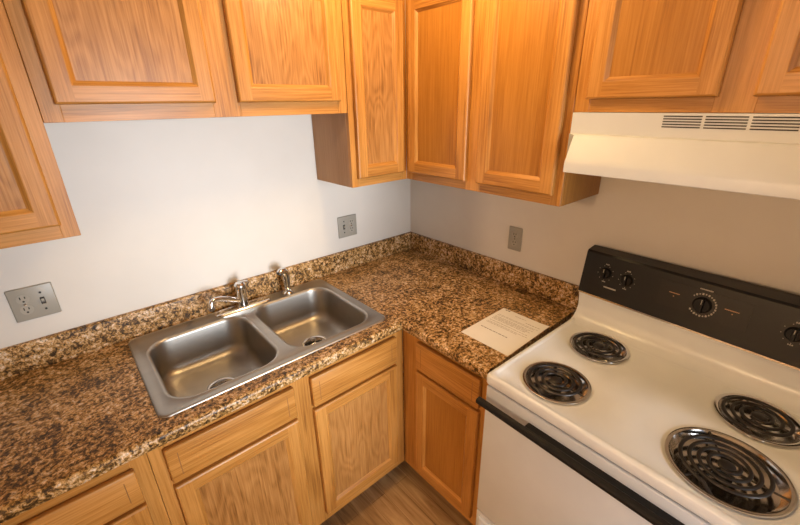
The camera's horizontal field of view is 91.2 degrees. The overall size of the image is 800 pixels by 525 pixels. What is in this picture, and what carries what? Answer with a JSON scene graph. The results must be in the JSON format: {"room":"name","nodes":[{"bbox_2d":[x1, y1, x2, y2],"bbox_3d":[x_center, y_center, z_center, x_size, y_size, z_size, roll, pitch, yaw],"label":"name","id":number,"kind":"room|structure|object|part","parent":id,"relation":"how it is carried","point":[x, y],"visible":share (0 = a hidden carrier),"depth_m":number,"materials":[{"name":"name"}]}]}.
{"room":"kitchen","nodes":[
{"label":"kitchen","id":0,"kind":"room"},
{"bbox_2d":[0,18,410,372],"bbox_3d":[-2.452,0.461,0.352,6.800,2.440,0.100,-19,28,-37],"label":"wall","id":1,"kind":"structure","parent":0,"point":[164,210],"depth_m":1.52,"materials":[{"name":"paint"}]},
{"bbox_2d":[4,282,61,322],"bbox_3d":[-1.217,0.134,1.302,0.116,0.114,0.017,-19,28,-37],"label":"wall outlet","id":2,"kind":"object","parent":1,"relation":"attached to","point":[40,300],"visible":1,"depth_m":1.30,"materials":[{"name":"metal"}]},
{"bbox_2d":[16,295,29,303],"bbox_3d":[-1.237,0.121,1.283,0.033,0.033,0.004,-19,28,-37],"label":"receptacle","id":3,"kind":"object","parent":2,"relation":"attached to","point":[20,299],"depth_m":1.28,"materials":[{"name":"grey plastic"}]},
{"bbox_2d":[20,305,33,314],"bbox_3d":[-1.236,0.157,1.297,0.033,0.033,0.004,-19,28,-37],"label":"receptacle","id":4,"kind":"object","parent":2,"relation":"attached to","point":[24,309],"depth_m":1.30,"materials":[{"name":"grey plastic"}]},
{"bbox_2d":[0,0,80,248],"bbox_3d":[-1.171,-0.407,0.919,0.462,0.761,0.314,-19,28,-37],"label":"upper cabinet","id":5,"kind":"object","parent":1,"relation":"attached to","point":[35,205],"visible":1,"depth_m":0.98,"materials":[{"name":"brown wood"}]},
{"bbox_3d":[-1.075,-0.367,0.818,0.283,0.571,0.006,-19,28,-37],"label":"panel","id":6,"kind":"part","parent":5,"relation":"part of","materials":[{"name":"brown wood"}]},
{"bbox_3d":[-1.073,-0.366,0.816,0.394,0.682,0.019,-19,28,-37],"label":"door","id":7,"kind":"part","parent":5,"relation":"part of","materials":[{"name":"brown wood"}]},
{"bbox_2d":[2,0,346,122],"bbox_3d":[-0.650,-0.726,1.284,0.927,0.462,0.314,-19,28,-37],"label":"upper cabinet","id":8,"kind":"object","parent":1,"relation":"attached to","point":[83,60],"visible":1,"depth_m":1.13,"materials":[{"name":"brown wood"}]},
{"bbox_3d":[-0.728,-0.626,1.039,0.393,0.379,0.019,-19,28,-37],"label":"door","id":9,"kind":"part","parent":8,"relation":"part of","materials":[{"name":"brown wood"}]},
{"bbox_3d":[-0.731,-0.627,1.041,0.282,0.268,0.006,-19,28,-37],"label":"panel","id":10,"kind":"part","parent":8,"relation":"part of","materials":[{"name":"brown wood"}]},
{"bbox_3d":[-0.379,-0.746,1.321,0.392,0.379,0.019,-19,28,-37],"label":"door","id":11,"kind":"part","parent":8,"relation":"part of","materials":[{"name":"brown wood"}]},
{"bbox_3d":[-0.381,-0.747,1.323,0.281,0.268,0.006,-19,28,-37],"label":"panel","id":12,"kind":"part","parent":8,"relation":"part of","materials":[{"name":"brown wood"}]},
{"bbox_2d":[0,232,410,380],"bbox_3d":[-0.755,0.144,1.740,2.199,0.101,0.018,-19,28,-37],"label":"backsplash","id":13,"kind":"structure","parent":1,"relation":"attached to","point":[24,357],"depth_m":1.57,"materials":[{"name":"brown stone"}]},
{"bbox_2d":[337,214,356,238],"bbox_3d":[-0.274,-0.191,2.063,0.116,0.114,0.017,-19,28,-37],"label":"wall outlet","id":14,"kind":"object","parent":1,"relation":"attached to","point":[347,225],"visible":1,"depth_m":2.06,"materials":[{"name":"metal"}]},
{"bbox_2d":[311,0,405,187],"bbox_3d":[-0.181,-0.748,1.717,0.311,0.761,0.314,-19,28,-37],"label":"upper cabinet","id":15,"kind":"object","parent":1,"relation":"attached to","point":[365,145],"visible":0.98,"depth_m":1.62,"materials":[{"name":"brown wood"}]},
{"bbox_3d":[-0.097,-0.713,1.628,0.310,0.761,0.019,-19,28,-37],"label":"frame","id":16,"kind":"part","parent":15,"relation":"part of","materials":[{"name":"brown wood"}]},
{"bbox_3d":[-0.084,-0.704,1.615,0.258,0.681,0.019,-19,28,-37],"label":"door","id":17,"kind":"part","parent":15,"relation":"part of","materials":[{"name":"brown wood"}]},
{"bbox_3d":[-0.086,-0.704,1.617,0.148,0.570,0.006,-19,28,-37],"label":"panel","id":18,"kind":"part","parent":15,"relation":"part of","materials":[{"name":"brown wood"}]},
{"bbox_2d":[320,373,472,524],"bbox_3d":[-1.345,2.071,-0.333,6.800,0.060,3.400,-19,28,-37],"label":"floor","id":19,"kind":"structure","parent":0,"point":[402,496],"depth_m":1.83,"materials":[{"name":"brown wood"}]},
{"bbox_2d":[0,453,171,524],"bbox_3d":[-1.130,0.918,1.251,0.641,0.876,0.628,-19,28,-37],"label":"base cabinet","id":20,"kind":"object","parent":19,"relation":"on","point":[129,493],"visible":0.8,"depth_m":1.04,"materials":[{"name":"brown wood"}]},
{"bbox_3d":[-0.935,0.690,0.911,0.570,0.118,0.019,-19,28,-37],"label":"drawer","id":21,"kind":"part","parent":20,"relation":"part of","materials":[{"name":"brown wood"}]},
{"bbox_3d":[-0.930,1.013,1.042,0.570,0.552,0.019,-19,28,-37],"label":"door","id":22,"kind":"part","parent":20,"relation":"part of","materials":[{"name":"brown wood"}]},
{"bbox_2d":[147,330,404,524],"bbox_3d":[-0.506,0.703,1.755,1.018,0.876,0.628,-19,28,-37],"label":"base cabinet","id":23,"kind":"object","parent":19,"relation":"on","point":[298,453],"visible":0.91,"depth_m":1.43,"materials":[{"name":"brown wood"}]},
{"bbox_3d":[-0.516,0.537,1.246,0.399,0.128,0.019,-19,28,-37],"label":"drawer","id":24,"kind":"part","parent":23,"relation":"part of","materials":[{"name":"brown wood"}]},
{"bbox_3d":[-0.511,0.867,1.380,0.399,0.556,0.019,-19,28,-37],"label":"door","id":25,"kind":"part","parent":23,"relation":"part of","materials":[{"name":"brown wood"}]},
{"bbox_3d":[-0.513,0.866,1.382,0.288,0.445,0.006,-19,28,-37],"label":"panel","id":26,"kind":"part","parent":23,"relation":"part of","materials":[{"name":"brown wood"}]},
{"bbox_2d":[0,232,578,523],"bbox_3d":[-0.409,0.305,1.381,2.200,0.139,1.066,-19,28,-37],"label":"countertop","id":27,"kind":"structure","parent":23,"relation":"on","point":[76,406],"depth_m":1.39,"materials":[{"name":"brown stone"}]},
{"bbox_2d":[128,279,384,417],"bbox_3d":[-0.545,0.351,1.594,0.845,0.188,0.548,-19,28,-37],"label":"double sink","id":28,"kind":"object","parent":27,"relation":"in","point":[183,366],"visible":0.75,"depth_m":1.59,"materials":[{"name":"silver metal"}]},
{"bbox_2d":[208,280,270,317],"bbox_3d":[-0.692,0.144,1.685,0.274,0.135,0.086,-19,28,-37],"label":"faucet","id":29,"kind":"object","parent":28,"relation":"on","point":[241,298],"visible":1,"depth_m":1.68,"materials":[{"name":"silver metal"}]},
{"bbox_3d":[-0.732,0.163,1.639,0.026,0.074,0.153,12,25,29],"label":"spout","id":30,"kind":"part","parent":29,"relation":"part of","materials":[{"name":"silver metal"}]},
{"bbox_3d":[-0.685,0.090,1.683,0.055,0.034,0.061,-19,28,-37],"label":"lever handle","id":31,"kind":"part","parent":29,"relation":"part of","materials":[{"name":"silver metal"}]},
{"bbox_3d":[-0.690,0.193,1.727,0.244,0.012,0.056,-19,28,-37],"label":"deck plate","id":32,"kind":"part","parent":29,"relation":"part of","materials":[{"name":"silver metal"}]},
{"bbox_2d":[276,267,293,294],"bbox_3d":[-0.539,0.084,1.825,0.073,0.136,0.054,-19,28,-37],"label":"sprayer","id":33,"kind":"object","parent":28,"relation":"on","point":[283,272],"visible":1,"depth_m":1.82,"materials":[{"name":"silver metal"}]},
{"bbox_2d":[461,308,549,355],"bbox_3d":[0.414,0.261,1.533,0.283,0.004,0.214,-19,28,-37],"label":"notice sheet","id":34,"kind":"object","parent":27,"relation":"on","point":[505,331],"visible":1,"depth_m":1.52,"materials":[{"name":"paper"}]},
{"bbox_3d":[-0.167,0.417,1.527,0.399,0.128,0.019,-19,28,-37],"label":"drawer","id":35,"kind":"part","parent":23,"relation":"part of","materials":[{"name":"brown wood"}]},
{"bbox_3d":[-0.162,0.747,1.661,0.399,0.556,0.019,-19,28,-37],"label":"door","id":36,"kind":"part","parent":23,"relation":"part of","materials":[{"name":"brown wood"}]},
{"bbox_3d":[-0.164,0.746,1.663,0.288,0.445,0.006,-19,28,-37],"label":"panel","id":37,"kind":"part","parent":23,"relation":"part of","materials":[{"name":"brown wood"}]},
{"bbox_2d":[403,330,487,524],"bbox_3d":[0.363,0.646,1.861,0.628,0.876,0.529,-19,28,-37],"label":"base cabinet","id":38,"kind":"object","parent":19,"relation":"on","point":[444,421],"visible":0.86,"depth_m":1.60,"materials":[{"name":"brown wood"}]},
{"bbox_3d":[0.184,0.753,1.631,0.006,0.445,0.213,-19,28,-37],"label":"panel","id":39,"kind":"part","parent":38,"relation":"part of","materials":[{"name":"brown wood"}]},
{"bbox_3d":[0.182,0.754,1.629,0.019,0.556,0.324,-19,28,-37],"label":"door","id":40,"kind":"part","parent":38,"relation":"part of","materials":[{"name":"brown wood"}]},
{"bbox_3d":[0.177,0.423,1.495,0.019,0.130,0.324,-19,28,-37],"label":"drawer","id":41,"kind":"part","parent":38,"relation":"part of","materials":[{"name":"brown wood"}]},
{"bbox_2d":[476,245,799,524],"bbox_3d":[0.759,0.687,1.297,0.699,1.213,0.771,-18,28,-36],"label":"electric range","id":42,"kind":"object","parent":19,"relation":"on","point":[669,394],"visible":1,"depth_m":1.17,"materials":[{"name":"white metal"}]},
{"bbox_3d":[0.534,1.146,1.270,0.013,0.170,0.724,-18,28,-36],"label":"raised panel","id":43,"kind":"part","parent":42,"relation":"part of","materials":[{"name":"white metal"}]},
{"bbox_3d":[0.559,1.141,1.290,0.056,0.204,0.756,-18,28,-36],"label":"storage drawer","id":44,"kind":"part","parent":42,"relation":"part of","materials":[{"name":"white metal"}]},
{"bbox_3d":[0.509,0.552,1.016,0.051,0.024,0.762,-18,28,-36],"label":"handle","id":45,"kind":"part","parent":42,"relation":"part of","materials":[{"name":"black plastic"}]},
{"bbox_3d":[0.552,0.769,1.139,0.058,0.582,0.756,-18,28,-36],"label":"oven door","id":46,"kind":"part","parent":42,"relation":"part of","materials":[{"name":"white metal"}]},
{"bbox_3d":[0.773,0.041,1.476,0.016,0.042,0.042,-18,28,-36],"label":"knob","id":47,"kind":"part","parent":42,"relation":"part of","materials":[{"name":"black plastic"}]},
{"bbox_3d":[0.820,0.066,1.420,0.016,0.042,0.042,-18,28,-36],"label":"knob","id":48,"kind":"part","parent":42,"relation":"part of","materials":[{"name":"black plastic"}]},
{"bbox_3d":[0.964,0.137,1.250,0.017,0.052,0.052,-18,28,-36],"label":"knob","id":49,"kind":"part","parent":42,"relation":"part of","materials":[{"name":"black plastic"}]},
{"bbox_3d":[0.966,0.132,1.256,0.015,0.086,0.245,-17,27,-35],"label":"control panel","id":50,"kind":"part","parent":42,"relation":"part of","materials":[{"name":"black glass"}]},
{"bbox_3d":[1.099,0.202,1.091,0.016,0.042,0.042,-18,28,-36],"label":"knob","id":51,"kind":"part","parent":42,"relation":"part of","materials":[{"name":"black plastic"}]},
{"bbox_2d":[410,177,799,294],"bbox_3d":[1.155,0.046,1.229,0.100,2.440,3.200,-19,28,-37],"label":"wall","id":52,"kind":"structure","parent":0,"point":[749,238],"depth_m":1.43,"materials":[{"name":"paint"}]},
{"bbox_2d":[410,232,578,308],"bbox_3d":[0.410,0.005,2.035,0.018,0.101,1.065,-19,28,-37],"label":"backsplash","id":53,"kind":"structure","parent":52,"relation":"attached to","point":[554,289],"depth_m":1.92,"materials":[{"name":"brown stone"}]},
{"bbox_2d":[405,0,600,206],"bbox_3d":[0.382,-0.680,1.529,0.314,0.761,0.769,-19,28,-37],"label":"upper cabinet","id":54,"kind":"object","parent":52,"relation":"attached to","point":[491,85],"visible":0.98,"depth_m":1.39,"materials":[{"name":"brown wood"}]},
{"bbox_3d":[0.151,-0.692,1.574,0.006,0.572,0.222,-19,28,-37],"label":"panel","id":55,"kind":"part","parent":54,"relation":"part of","materials":[{"name":"brown wood"}]},
{"bbox_3d":[0.148,-0.691,1.572,0.019,0.683,0.334,-19,28,-37],"label":"door","id":56,"kind":"part","parent":54,"relation":"part of","materials":[{"name":"brown wood"}]},
{"bbox_3d":[0.404,-0.587,1.305,0.006,0.572,0.211,-19,28,-37],"label":"panel","id":57,"kind":"part","parent":54,"relation":"part of","materials":[{"name":"brown wood"}]},
{"bbox_3d":[0.401,-0.586,1.303,0.019,0.683,0.322,-19,28,-37],"label":"door","id":58,"kind":"part","parent":54,"relation":"part of","materials":[{"name":"brown wood"}]},
{"bbox_2d":[508,226,522,251],"bbox_3d":[0.539,-0.111,1.835,0.008,0.114,0.070,-19,28,-37],"label":"wall outlet","id":59,"kind":"object","parent":52,"relation":"attached to","point":[515,233],"visible":1,"depth_m":1.83,"materials":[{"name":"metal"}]},
{"bbox_2d":[511,239,516,245],"bbox_3d":[0.538,-0.093,1.841,0.004,0.033,0.033,-19,28,-37],"label":"receptacle","id":60,"kind":"object","parent":59,"relation":"attached to","point":[513,241],"depth_m":1.84,"materials":[{"name":"grey plastic"}]},
{"bbox_2d":[512,231,517,237],"bbox_3d":[0.537,-0.129,1.826,0.004,0.033,0.033,-19,28,-37],"label":"receptacle","id":61,"kind":"object","parent":59,"relation":"attached to","point":[514,233],"depth_m":1.82,"materials":[{"name":"grey plastic"}]},
{"bbox_2d":[563,112,799,199],"bbox_3d":[0.878,-0.308,1.042,0.355,0.172,0.762,-19,28,-37],"label":"range hood","id":62,"kind":"object","parent":52,"relation":"attached to","point":[747,153],"visible":0.99,"depth_m":0.98,"materials":[{"name":"white paint"}]},
{"bbox_2d":[661,116,702,127],"bbox_3d":[0.724,-0.362,1.006,0.007,0.029,0.085,-19,28,-37],"label":"vent grille","id":63,"kind":"object","parent":62,"relation":"attached to","point":[666,121],"depth_m":1.00,"materials":[{"name":"white metal"}]},
{"bbox_2d":[703,116,749,129],"bbox_3d":[0.784,-0.337,0.942,0.007,0.029,0.083,-19,28,-37],"label":"vent grille","id":64,"kind":"object","parent":62,"relation":"attached to","point":[709,122],"depth_m":0.94,"materials":[{"name":"white metal"}]},
{"bbox_2d":[749,116,799,130],"bbox_3d":[0.843,-0.312,0.879,0.007,0.029,0.083,-19,28,-37],"label":"vent grille","id":65,"kind":"object","parent":62,"relation":"attached to","point":[756,123],"depth_m":0.88,"materials":[{"name":"white metal"}]},
{"bbox_2d":[574,0,799,112],"bbox_3d":[0.885,-0.609,0.936,0.314,0.462,0.762,-19,28,-37],"label":"upper cabinet","id":66,"kind":"object","parent":52,"relation":"attached to","point":[666,56],"visible":1,"depth_m":0.95,"materials":[{"name":"brown wood"}]},
{"bbox_3d":[0.656,-0.619,0.979,0.006,0.273,0.207,-19,28,-37],"label":"panel","id":67,"kind":"part","parent":66,"relation":"part of","materials":[{"name":"brown wood"}]},
{"bbox_3d":[0.653,-0.618,0.977,0.019,0.384,0.318,-19,28,-37],"label":"door","id":68,"kind":"part","parent":66,"relation":"part of","materials":[{"name":"brown wood"}]},
{"bbox_3d":[0.907,-0.513,0.708,0.019,0.384,0.318,-19,28,-37],"label":"door","id":69,"kind":"part","parent":66,"relation":"part of","materials":[{"name":"brown wood"}]}
]}

